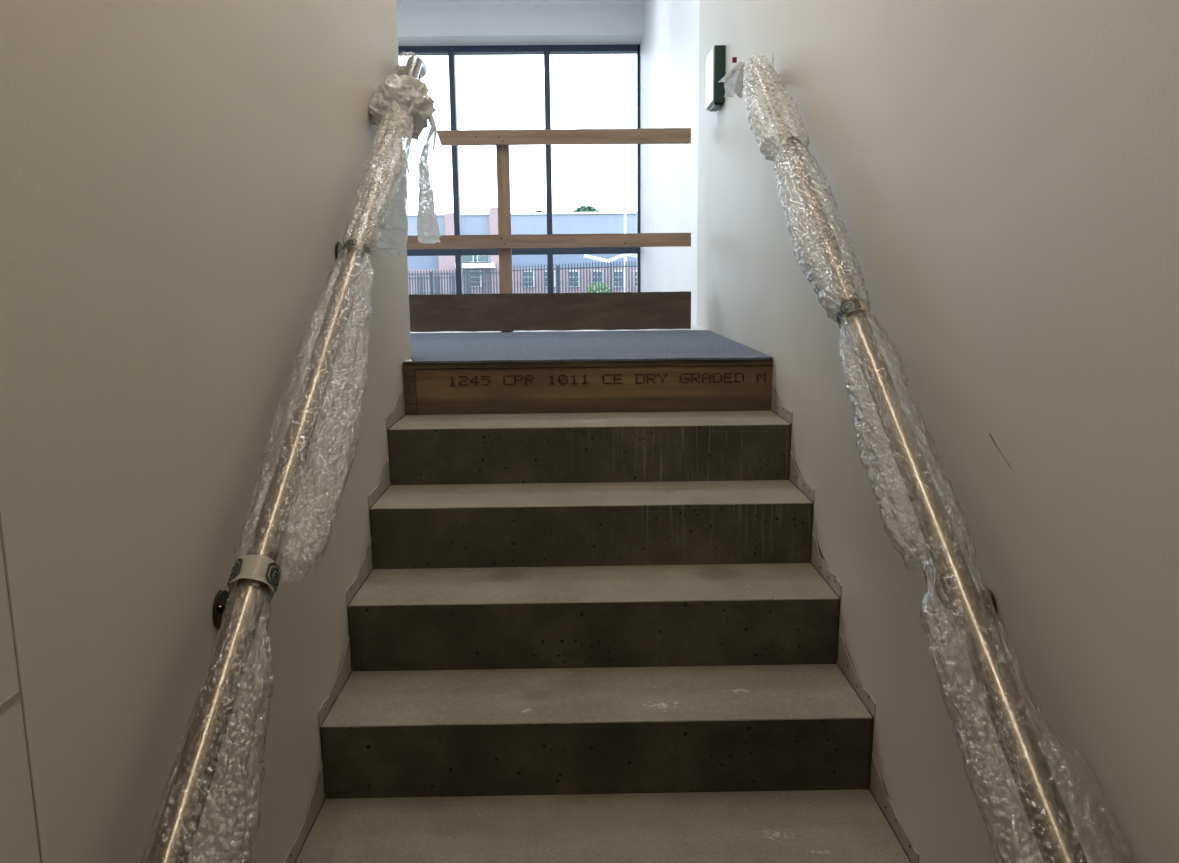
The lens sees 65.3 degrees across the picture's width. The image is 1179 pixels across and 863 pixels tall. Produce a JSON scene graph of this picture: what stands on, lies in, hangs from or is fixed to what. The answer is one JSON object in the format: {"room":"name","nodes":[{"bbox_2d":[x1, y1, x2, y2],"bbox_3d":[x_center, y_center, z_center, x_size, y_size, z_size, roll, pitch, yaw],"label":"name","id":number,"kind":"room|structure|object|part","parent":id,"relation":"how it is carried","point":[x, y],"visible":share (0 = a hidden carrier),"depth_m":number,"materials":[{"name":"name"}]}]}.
{"room":"unfinished stairwell","nodes":[
{"label":"unfinished stairwell","id":0,"kind":"room"},
{"bbox_2d":[0,0,410,862],"bbox_3d":[-0.654,-0.358,0.296,0.160,4.230,5.565,-1,10,-1],"label":"wall","id":1,"kind":"structure","parent":0,"point":[180,179],"depth_m":1.29,"materials":[{"name":"paint"}]},
{"bbox_2d":[0,533,40,862],"bbox_3d":[-0.557,-0.168,-0.822,0.004,4.230,3.294,-1,10,-1],"label":"panel","id":2,"kind":"object","parent":1,"relation":"attached to","point":[18,829],"depth_m":0.91,"materials":[{"name":"paint"}]},
{"bbox_2d":[0,512,42,862],"bbox_3d":[-0.570,0.205,0.764,0.005,1.200,0.296,-1,10,-1],"label":"trim","id":3,"kind":"structure","parent":1,"relation":"attached to","point":[19,693],"depth_m":0.92,"materials":[{"name":"grey paint"}]},
{"bbox_2d":[146,55,426,862],"bbox_3d":[-0.539,-0.183,1.867,0.102,1.590,2.524,-1,10,-1],"label":"handrail","id":4,"kind":"object","parent":1,"relation":"attached to","point":[178,825],"visible":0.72,"depth_m":1.39,"materials":[{"name":"silver metal"}]},
{"bbox_2d":[140,587,273,862],"bbox_3d":[-0.455,0.525,1.074,0.144,0.516,0.691,-1,10,-1],"label":"bubble wrap sleeve","id":5,"kind":"object","parent":4,"relation":"attached to","point":[232,587],"visible":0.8,"depth_m":1.19,"materials":[{"name":"clear plastic"}]},
{"bbox_3d":[-0.535,0.238,1.438,0.082,0.094,0.013,-1,10,-1],"label":"bracket stem","id":6,"kind":"part","parent":4,"relation":"part of","materials":[{"name":"grey metal"}]},
{"bbox_2d":[227,555,280,603],"bbox_3d":[-0.500,0.222,1.374,0.070,0.078,0.073,-1,10,-1],"label":"packing tape","id":7,"kind":"object","parent":4,"relation":"attached to","point":[262,568],"visible":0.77,"depth_m":1.36,"materials":[{"name":"beige plastic"}]},
{"bbox_2d":[235,246,372,574],"bbox_3d":[-0.486,-0.086,1.707,0.169,0.532,0.756,-1,10,-1],"label":"bubble wrap sleeve","id":8,"kind":"object","parent":4,"relation":"attached to","point":[358,246],"visible":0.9,"depth_m":1.69,"materials":[{"name":"clear plastic"}]},
{"bbox_2d":[340,239,369,267],"bbox_3d":[-0.514,-0.390,2.025,0.061,0.066,0.060,-1,10,-1],"label":"packing tape","id":9,"kind":"object","parent":4,"relation":"attached to","point":[355,243],"visible":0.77,"depth_m":2.01,"materials":[{"name":"beige"}]},
{"bbox_2d":[342,107,413,258],"bbox_3d":[-0.516,-0.631,2.284,0.100,0.426,0.603,-1,10,-1],"label":"bubble wrap sleeve","id":10,"kind":"object","parent":4,"relation":"attached to","point":[391,194],"visible":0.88,"depth_m":2.27,"materials":[{"name":"clear plastic"}]},
{"bbox_2d":[369,52,440,256],"bbox_3d":[-0.519,-0.826,2.682,0.171,0.633,0.456,-1,10,-1],"label":"plastic wrap","id":11,"kind":"object","parent":4,"relation":"attached to","point":[408,93],"visible":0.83,"depth_m":2.53,"materials":[{"name":"clear plastic"}]},
{"bbox_2d":[284,366,404,862],"bbox_3d":[-0.582,0.612,2.123,0.004,1.340,1.968,-1,10,-1],"label":"baseboard","id":12,"kind":"structure","parent":1,"relation":"attached to","point":[318,798],"depth_m":2.20,"materials":[{"name":"grey paint"}]},
{"bbox_2d":[396,4,642,34],"bbox_3d":[-1.816,-3.838,8.672,4.604,0.325,0.560,-1,10,-1],"label":"wall","id":13,"kind":"structure","parent":0,"point":[610,18],"depth_m":8.42,"materials":[{"name":"white paint"}]},
{"bbox_2d":[398,44,639,293],"bbox_3d":[-1.805,-2.494,9.057,4.603,2.455,0.135,-1,10,-1],"label":"window","id":14,"kind":"structure","parent":13,"relation":"in","point":[546,50],"depth_m":8.96,"materials":[{"name":"grey metal"}]},
{"bbox_2d":[396,0,642,6],"bbox_3d":[-1.775,-3.387,5.526,4.600,0.008,5.795,-1,10,-1],"label":"trim","id":15,"kind":"structure","parent":13,"relation":"attached to","point":[398,1],"depth_m":8.33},
{"bbox_2d":[398,33,642,45],"bbox_3d":[-1.814,-3.663,8.636,4.604,0.009,0.410,-1,10,-1],"label":"trim","id":16,"kind":"structure","parent":13,"relation":"attached to","point":[627,38],"depth_m":8.61,"materials":[{"name":"white paint"}]},
{"bbox_2d":[396,0,643,5],"bbox_3d":[-1.774,-3.427,5.519,4.604,0.076,5.795,-1,10,-1],"label":"ceiling","id":17,"kind":"structure","parent":0,"point":[401,1],"depth_m":8.29,"materials":[{"name":"paint"}]},
{"bbox_2d":[407,323,704,360],"bbox_3d":[-1.747,-0.700,6.196,4.604,0.120,6.459,-1,10,-1],"label":"floor","id":18,"kind":"structure","parent":0,"point":[693,327],"depth_m":4.56,"materials":[{"name":"grey concrete"}]},
{"bbox_2d":[407,128,690,331],"bbox_3d":[-0.645,-0.960,4.463,2.274,0.954,0.089,-1,10,-1],"label":"barrier","id":19,"kind":"object","parent":18,"relation":"on","point":[506,310],"visible":0.75,"depth_m":4.48,"materials":[{"name":"brown wood"}]},
{"bbox_3d":[-0.645,-0.916,4.448,2.271,0.066,0.039,-1,10,-1],"label":"rail","id":20,"kind":"part","parent":19,"relation":"part of","materials":[{"name":"brown wood"}]},
{"bbox_3d":[-0.121,-1.400,4.373,1.204,0.068,0.039,-1,10,-1],"label":"rail","id":21,"kind":"part","parent":19,"relation":"part of","materials":[{"name":"brown wood"}]},
{"bbox_2d":[403,330,772,363],"bbox_3d":[-1.416,-0.333,3.661,3.996,0.011,1.457,-1,10,-1],"label":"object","id":22,"kind":"structure","parent":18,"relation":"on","point":[679,345],"depth_m":3.44,"materials":[{"name":"grey"}]},
{"bbox_2d":[640,0,1178,862],"bbox_3d":[0.661,-0.959,3.436,0.160,4.330,11.920,-1,10,-1],"label":"wall","id":23,"kind":"structure","parent":0,"point":[1002,176],"depth_m":1.46,"materials":[{"name":"paint"}]},
{"bbox_2d":[411,330,676,333],"bbox_3d":[-1.725,-0.457,4.406,4.599,0.004,0.040,-1,10,-1],"label":"trim","id":24,"kind":"structure","parent":23,"relation":"attached to","point":[662,330],"depth_m":4.44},
{"bbox_2d":[706,45,725,111],"bbox_3d":[0.541,-1.514,3.961,0.052,0.235,0.215,-1,10,-1],"label":"wall sign","id":25,"kind":"object","parent":23,"relation":"attached to","point":[715,60],"visible":1,"depth_m":3.87,"materials":[{"name":"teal plastic"}]},
{"bbox_2d":[732,57,736,62],"bbox_3d":[0.456,-1.167,2.890,0.014,0.016,0.008,-1,10,-1],"label":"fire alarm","id":26,"kind":"object","parent":23,"relation":"attached to","point":[734,59],"visible":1,"depth_m":2.89,"materials":[{"name":"red plastic"}]},
{"bbox_2d":[771,365,918,862],"bbox_3d":[0.614,0.597,2.138,0.004,1.340,1.968,-1,10,-1],"label":"baseboard","id":27,"kind":"structure","parent":23,"relation":"attached to","point":[877,789],"depth_m":2.20,"materials":[{"name":"grey paint"}]},
{"bbox_2d":[747,57,1087,862],"bbox_3d":[0.558,-0.197,1.836,0.102,1.563,2.438,-1,10,-1],"label":"handrail","id":28,"kind":"object","parent":23,"relation":"attached to","point":[1056,838],"visible":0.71,"depth_m":1.37,"materials":[{"name":"silver metal"}]},
{"bbox_2d":[719,55,773,97],"bbox_3d":[0.490,-1.103,2.855,0.172,0.135,0.062,5,11,30],"label":"bubble wrap","id":29,"kind":"object","parent":28,"relation":"hanging from","point":[733,80],"visible":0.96,"depth_m":2.87,"materials":[{"name":"clear plastic"}]},
{"bbox_3d":[0.540,-1.120,2.879,0.082,0.094,0.013,-1,10,-1],"label":"bracket stem","id":30,"kind":"part","parent":28,"relation":"part of","materials":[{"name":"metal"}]},
{"bbox_2d":[743,54,809,165],"bbox_3d":[0.503,-0.910,2.577,0.143,0.386,0.535,-1,10,-2],"label":"bubble wrap sleeve","id":31,"kind":"object","parent":28,"relation":"attached to","point":[746,80],"visible":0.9,"depth_m":2.53,"materials":[{"name":"clear plastic"}]},
{"bbox_2d":[777,137,803,163],"bbox_3d":[0.516,-0.722,2.366,0.067,0.068,0.053,-1,10,-1],"label":"packing tape","id":32,"kind":"object","parent":28,"relation":"attached to","point":[783,141],"visible":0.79,"depth_m":2.35,"materials":[{"name":"beige"}]},
{"bbox_2d":[775,140,871,321],"bbox_3d":[0.517,-0.484,2.112,0.131,0.445,0.619,-1,10,-1],"label":"bubble wrap sleeve","id":33,"kind":"object","parent":28,"relation":"attached to","point":[777,177],"visible":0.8,"depth_m":2.12,"materials":[{"name":"clear plastic"}]},
{"bbox_2d":[836,298,872,334],"bbox_3d":[0.528,-0.228,1.836,0.069,0.075,0.068,-1,10,-1],"label":"packing tape","id":34,"kind":"object","parent":28,"relation":"attached to","point":[855,304],"visible":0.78,"depth_m":1.82,"materials":[{"name":"beige"}]},
{"bbox_2d":[839,315,974,580],"bbox_3d":[0.521,0.001,1.606,0.136,0.405,0.543,-1,10,-1],"label":"bubble wrap sleeve","id":35,"kind":"object","parent":28,"relation":"attached to","point":[843,315],"visible":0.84,"depth_m":1.58,"materials":[{"name":"clear plastic"}]},
{"bbox_3d":[0.574,0.235,1.421,0.082,0.094,0.013,-1,10,-1],"label":"bracket stem","id":36,"kind":"part","parent":28,"relation":"part of","materials":[{"name":"grey metal"}]},
{"bbox_2d":[920,542,1134,862],"bbox_3d":[0.540,0.475,1.094,0.165,0.534,0.728,-1,10,-1],"label":"bubble wrap sleeve","id":37,"kind":"object","parent":28,"relation":"attached to","point":[944,542],"visible":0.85,"depth_m":1.20,"materials":[{"name":"clear plastic"}]},
{"bbox_3d":[0.065,1.969,-0.514,1.520,0.100,3.165,-1,10,-1],"label":"floor","id":38,"kind":"structure","parent":0,"visible":0},
{"bbox_2d":[295,410,910,862],"bbox_3d":[0.021,0.861,1.935,1.198,1.460,2.534,-1,10,-1],"label":"concrete staircase","id":39,"kind":"structure","parent":38,"relation":"on","point":[577,637],"depth_m":2.24,"materials":[{"name":"grey concrete"}]},
{"bbox_2d":[403,360,772,414],"bbox_3d":[-0.003,-0.148,3.010,1.194,0.167,0.057,-1,10,-1],"label":"board","id":40,"kind":"object","parent":39,"relation":"on","point":[701,385],"visible":0.96,"depth_m":2.99,"materials":[{"name":"brown wood"}]},
{"label":"outside","id":41,"kind":"structure","parent":0,"visible":0},
{"bbox_3d":[-1.736,-12.443,84.727,180.000,0.200,151.900,-1,10,-1],"label":"ground","id":42,"kind":"structure","parent":41,"visible":0},
{"bbox_2d":[408,274,469,294],"bbox_3d":[-10.016,-9.042,58.837,4.821,1.981,0.170,-1,10,-1],"label":"fence","id":43,"kind":"object","parent":42,"relation":"on","point":[466,274],"visible":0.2,"depth_m":58.69,"materials":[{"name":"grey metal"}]},
{"bbox_2d":[408,268,499,294],"bbox_3d":[-7.873,-7.694,49.967,6.956,2.264,0.170,-1,10,-1],"label":"fence","id":44,"kind":"object","parent":42,"relation":"on","point":[431,280],"visible":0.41,"depth_m":49.82,"materials":[{"name":"grey metal"}]},
{"bbox_3d":[-7.857,-8.530,49.789,6.906,0.119,0.040,-1,10,-1],"label":"fence rail","id":45,"kind":"part","parent":44,"relation":"part of","materials":[{"name":"grey metal"}]},
{"bbox_2d":[407,207,636,294],"bbox_3d":[-5.300,-13.341,69.199,30.534,6.872,18.110,-1,10,-1],"label":"industrial building","id":46,"kind":"structure","parent":42,"relation":"on","point":[522,222],"depth_m":69.90,"materials":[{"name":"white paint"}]},
{"bbox_3d":[-9.223,-13.060,69.460,0.805,0.445,0.120,-1,10,-1],"label":"pane","id":47,"kind":"part","parent":46,"relation":"part of","materials":[{"name":"blue"}]},
{"bbox_3d":[-8.018,-13.063,69.477,0.804,0.445,0.120,-1,10,-1],"label":"pane","id":48,"kind":"part","parent":46,"relation":"part of","materials":[{"name":"blue"}]},
{"bbox_2d":[512,261,636,292],"bbox_3d":[0.145,-7.657,48.057,9.144,2.668,0.170,-1,10,-1],"label":"fence","id":49,"kind":"object","parent":42,"relation":"on","point":[558,288],"visible":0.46,"depth_m":47.91,"materials":[{"name":"grey metal"}]},
{"bbox_3d":[-1.625,-7.482,48.097,0.100,2.345,0.100,-1,10,-1],"label":"post","id":50,"kind":"part","parent":49,"relation":"part of","materials":[{"name":"grey metal"}]},
{"bbox_3d":[0.161,-8.523,47.874,9.094,0.302,0.040,-1,10,-1],"label":"fence rail","id":51,"kind":"part","parent":49,"relation":"part of","materials":[{"name":"grey metal"}]},
{"bbox_2d":[573,205,598,211],"bbox_3d":[-0.314,-18.839,94.827,3.468,8.987,3.359,-1,10,-1],"label":"tree","id":52,"kind":"object","parent":42,"relation":"on","point":[587,208],"visible":0.15,"depth_m":93.51,"materials":[{"name":"green plant"}]},
{"bbox_2d":[585,281,609,292],"bbox_3d":[0.526,-8.403,55.972,1.712,1.480,1.092,-1,10,-1],"label":"bush","id":53,"kind":"object","parent":42,"relation":"on","point":[594,281],"visible":0.14,"depth_m":55.84,"materials":[{"name":"green plant"}]},
{"bbox_2d":[618,193,626,291],"bbox_3d":[2.171,-12.026,60.453,0.550,7.067,0.300,-1,10,-1],"label":"lamp post","id":54,"kind":"object","parent":42,"relation":"on","point":[624,194],"visible":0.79,"depth_m":60.11,"materials":[{"name":"grey metal"}]}
]}

